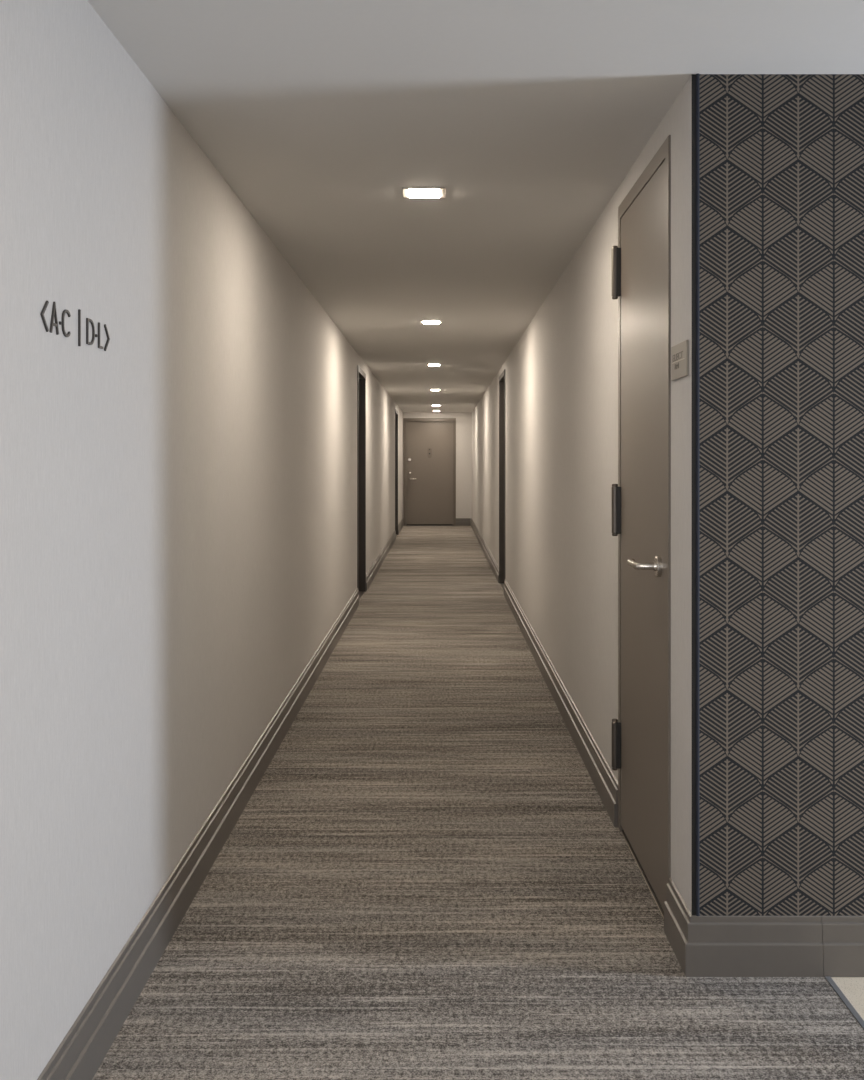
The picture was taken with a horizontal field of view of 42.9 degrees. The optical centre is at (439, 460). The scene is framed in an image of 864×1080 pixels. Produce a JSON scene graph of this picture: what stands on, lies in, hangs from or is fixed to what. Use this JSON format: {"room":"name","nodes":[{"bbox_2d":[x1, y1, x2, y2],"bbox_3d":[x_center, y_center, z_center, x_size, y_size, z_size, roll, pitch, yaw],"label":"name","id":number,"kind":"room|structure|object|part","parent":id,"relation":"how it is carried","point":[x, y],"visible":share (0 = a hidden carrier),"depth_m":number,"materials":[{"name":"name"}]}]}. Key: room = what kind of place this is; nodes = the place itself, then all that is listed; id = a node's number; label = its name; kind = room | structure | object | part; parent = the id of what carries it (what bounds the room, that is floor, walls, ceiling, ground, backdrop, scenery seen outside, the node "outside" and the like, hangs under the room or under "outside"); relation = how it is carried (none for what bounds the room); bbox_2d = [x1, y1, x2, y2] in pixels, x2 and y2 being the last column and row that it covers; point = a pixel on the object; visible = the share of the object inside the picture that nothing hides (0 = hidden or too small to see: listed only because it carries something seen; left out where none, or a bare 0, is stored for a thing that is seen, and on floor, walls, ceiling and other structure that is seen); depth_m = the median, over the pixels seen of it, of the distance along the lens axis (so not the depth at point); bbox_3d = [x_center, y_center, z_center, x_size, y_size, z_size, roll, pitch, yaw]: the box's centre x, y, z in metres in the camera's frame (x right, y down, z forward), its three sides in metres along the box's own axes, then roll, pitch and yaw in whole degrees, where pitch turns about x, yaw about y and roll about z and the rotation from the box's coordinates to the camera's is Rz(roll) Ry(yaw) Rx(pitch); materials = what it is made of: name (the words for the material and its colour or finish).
{"room":"apartment building corridor","nodes":[
{"label":"apartment building corridor","id":0,"kind":"room"},
{"bbox_2d":[0,0,402,1079],"bbox_3d":[-0.820,0.164,9.520,0.140,2.288,25.440,0,0,0],"label":"wall","id":1,"kind":"structure","parent":0,"point":[178,498],"depth_m":2.63,"materials":[{"name":"white paint"}]},
{"bbox_2d":[40,301,109,350],"bbox_3d":[-0.748,-0.276,2.274,0.004,0.076,0.423,0,0,0],"label":"wall sign","id":2,"kind":"object","parent":1,"relation":"attached to","point":[54,312],"visible":1,"depth_m":2.28,"materials":[{"name":"grey metal"}]},
{"bbox_2d":[37,588,358,1079],"bbox_3d":[-0.741,1.226,3.390,0.019,0.149,13.179,0,0,0],"label":"baseboard","id":3,"kind":"structure","parent":1,"relation":"attached to","point":[83,1049],"depth_m":3.00,"materials":[{"name":"beige paint"}]},
{"bbox_2d":[357,365,365,599],"bbox_3d":[-0.815,0.216,10.480,0.150,2.168,1.000,0,0,0],"label":"door","id":4,"kind":"structure","parent":1,"relation":"in","point":[361,376],"depth_m":10.94,"materials":[{"name":"paint"}]},
{"bbox_2d":[366,531,395,590],"bbox_3d":[-0.741,1.226,14.665,0.019,0.149,7.369,0,0,0],"label":"baseboard","id":5,"kind":"structure","parent":1,"relation":"attached to","point":[375,567],"depth_m":13.29,"materials":[{"name":"beige paint"}]},
{"bbox_2d":[395,409,397,535],"bbox_3d":[-0.815,0.217,18.875,0.150,2.165,1.050,0,0,0],"label":"door","id":6,"kind":"structure","parent":1,"relation":"in","point":[396,411],"depth_m":19.35,"materials":[{"name":"paint"}]},
{"bbox_2d":[398,519,403,534],"bbox_3d":[-0.741,1.226,20.750,0.019,0.149,2.699,0,0,0],"label":"baseboard","id":7,"kind":"structure","parent":1,"relation":"attached to","point":[401,524],"depth_m":20.55,"materials":[{"name":"grey paint"}]},
{"bbox_2d":[403,412,471,517],"bbox_3d":[-0.056,0.164,22.170,1.388,2.288,0.140,0,0,0],"label":"wall","id":8,"kind":"structure","parent":0,"point":[463,419],"depth_m":22.10,"materials":[{"name":"white paint"}]},
{"bbox_2d":[403,418,455,525],"bbox_3d":[-0.209,0.220,22.152,1.055,2.160,0.176,0,0,0],"label":"door","id":9,"kind":"structure","parent":8,"relation":"in","point":[429,444],"depth_m":22.16,"materials":[{"name":"beige paint"}]},
{"bbox_3d":[-0.209,-0.160,22.152,0.086,0.205,0.006,0,0,0],"label":"viewer plate","id":10,"kind":"part","parent":9,"relation":"part of","materials":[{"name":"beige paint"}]},
{"bbox_2d":[456,518,470,525],"bbox_3d":[0.468,1.226,22.090,0.300,0.149,0.019,0,0,0],"label":"baseboard","id":11,"kind":"structure","parent":8,"relation":"attached to","point":[459,521],"depth_m":22.08,"materials":[{"name":"grey paint"}]},
{"bbox_2d":[88,0,863,411],"bbox_3d":[1.325,-1.040,9.450,4.430,0.120,25.580,0,0,0],"label":"ceiling","id":12,"kind":"structure","parent":0,"point":[530,116],"depth_m":3.16,"materials":[{"name":"paint"}]},
{"bbox_2d":[402,187,445,198],"bbox_3d":[-0.058,-0.977,4.020,0.158,0.005,0.158,0,0,0],"label":"recessed light","id":13,"kind":"object","parent":12,"relation":"in","point":[414,192],"visible":1,"depth_m":4.01,"materials":[{"name":"paint"}]},
{"bbox_2d":[409,189,438,197],"bbox_3d":[-0.058,-0.977,4.020,0.108,0.005,0.108,0,0,0],"label":"diffuser","id":14,"kind":"object","parent":13,"relation":"attached to","point":[414,193],"depth_m":4.01,"materials":[{"name":"white plastic"}]},
{"bbox_2d":[420,321,441,323],"bbox_3d":[-0.063,-0.977,7.760,0.158,0.005,0.158,0,0,0],"label":"recessed light","id":15,"kind":"object","parent":12,"relation":"in","point":[421,322],"visible":1,"depth_m":7.74,"materials":[{"name":"paint"}]},
{"bbox_2d":[426,364,441,365],"bbox_3d":[-0.060,-0.977,11.200,0.158,0.005,0.158,0,0,0],"label":"recessed light","id":16,"kind":"object","parent":12,"relation":"in","point":[426,364],"visible":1,"depth_m":11.23,"materials":[{"name":"paint"}]},
{"bbox_2d":[472,75,691,914],"bbox_3d":[0.708,0.164,12.515,0.140,2.288,19.450,0,0,0],"label":"wall","id":17,"kind":"structure","parent":0,"point":[561,375],"depth_m":4.76,"materials":[{"name":"white paint"}]},
{"bbox_2d":[471,518,498,582],"bbox_3d":[0.628,1.226,16.910,0.019,0.149,10.379,0,0,0],"label":"baseboard","id":18,"kind":"structure","parent":17,"relation":"attached to","point":[488,555],"depth_m":14.64,"materials":[{"name":"beige paint"}]},
{"bbox_2d":[499,369,504,589],"bbox_3d":[0.703,0.203,11.220,0.150,2.195,1.000,0,0,0],"label":"door","id":19,"kind":"structure","parent":17,"relation":"in","point":[502,376],"depth_m":11.68,"materials":[{"name":"paint"}]},
{"bbox_2d":[504,579,617,826],"bbox_3d":[0.628,1.226,7.313,0.019,0.149,6.813,0,0,0],"label":"baseboard","id":20,"kind":"structure","parent":17,"relation":"attached to","point":[602,776],"depth_m":5.14,"materials":[{"name":"beige paint"}]},
{"bbox_2d":[612,135,670,915],"bbox_3d":[0.668,0.199,3.474,0.221,2.202,0.864,0,0,0],"label":"door","id":21,"kind":"structure","parent":17,"relation":"in","point":[641,259],"depth_m":3.41,"materials":[{"name":"beige paint"}]},
{"bbox_3d":[0.590,0.303,3.233,0.066,0.022,0.157,0,0,0],"label":"lever","id":22,"kind":"part","parent":21,"relation":"part of","materials":[{"name":"silver metal"}]},
{"bbox_2d":[664,877,690,976],"bbox_3d":[0.628,1.226,2.906,0.019,0.149,0.270,0,0,0],"label":"baseboard","id":23,"kind":"structure","parent":17,"relation":"attached to","point":[677,915],"depth_m":2.90,"materials":[{"name":"beige paint"}]},
{"bbox_2d":[671,340,688,380],"bbox_3d":[0.634,-0.265,2.912,0.008,0.092,0.186,0,0,0],"label":"room sign","id":24,"kind":"object","parent":17,"relation":"attached to","point":[679,352],"visible":1,"depth_m":2.89,"materials":[{"name":"beige plastic"}]},
{"bbox_2d":[359,536,863,1019],"bbox_3d":[1.325,1.361,9.450,4.430,0.119,25.580,0,0,0],"label":"floor","id":25,"kind":"structure","parent":0,"point":[852,988],"depth_m":2.72,"materials":[{"name":"beige stone"}]},
{"bbox_2d":[92,526,863,1079],"bbox_3d":[0.111,1.304,9.450,1.715,0.008,25.294,0,0,0],"label":"carpet","id":26,"kind":"object","parent":25,"relation":"on","point":[428,876],"visible":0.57,"depth_m":3.13,"materials":[{"name":"grey carpet"}]},
{"bbox_2d":[825,976,863,1029],"bbox_3d":[0.977,1.303,-0.213,0.015,0.010,5.974,0,0,0],"label":"trim","id":27,"kind":"structure","parent":25,"relation":"on","point":[829,979],"depth_m":2.64,"materials":[{"name":"grey metal"}]},
{"bbox_2d":[700,74,863,915],"bbox_3d":[2.099,0.164,2.858,2.883,2.288,0.143,0,0,0],"label":"wall","id":28,"kind":"structure","parent":0,"point":[782,155],"depth_m":2.79,"materials":[{"name":"black paper"}]},
{"bbox_2d":[692,73,699,915],"bbox_3d":[0.648,0.086,2.786,0.020,2.131,0.008,0,0,0],"label":"trim","id":29,"kind":"structure","parent":28,"relation":"attached to","point":[695,77],"depth_m":2.78,"materials":[{"name":"black metal"}]},
{"bbox_3d":[0.653,0.086,2.786,0.009,2.131,0.008,0,0,0],"label":"edge cord","id":30,"kind":"part","parent":29,"relation":"part of","materials":[{"name":"black metal"}]},
{"bbox_2d":[686,915,863,976],"bbox_3d":[2.010,1.226,2.780,2.781,0.149,0.019,0,0,0],"label":"baseboard","id":31,"kind":"structure","parent":28,"relation":"attached to","point":[717,946],"depth_m":2.77,"materials":[{"name":"grey paint"}]}
]}

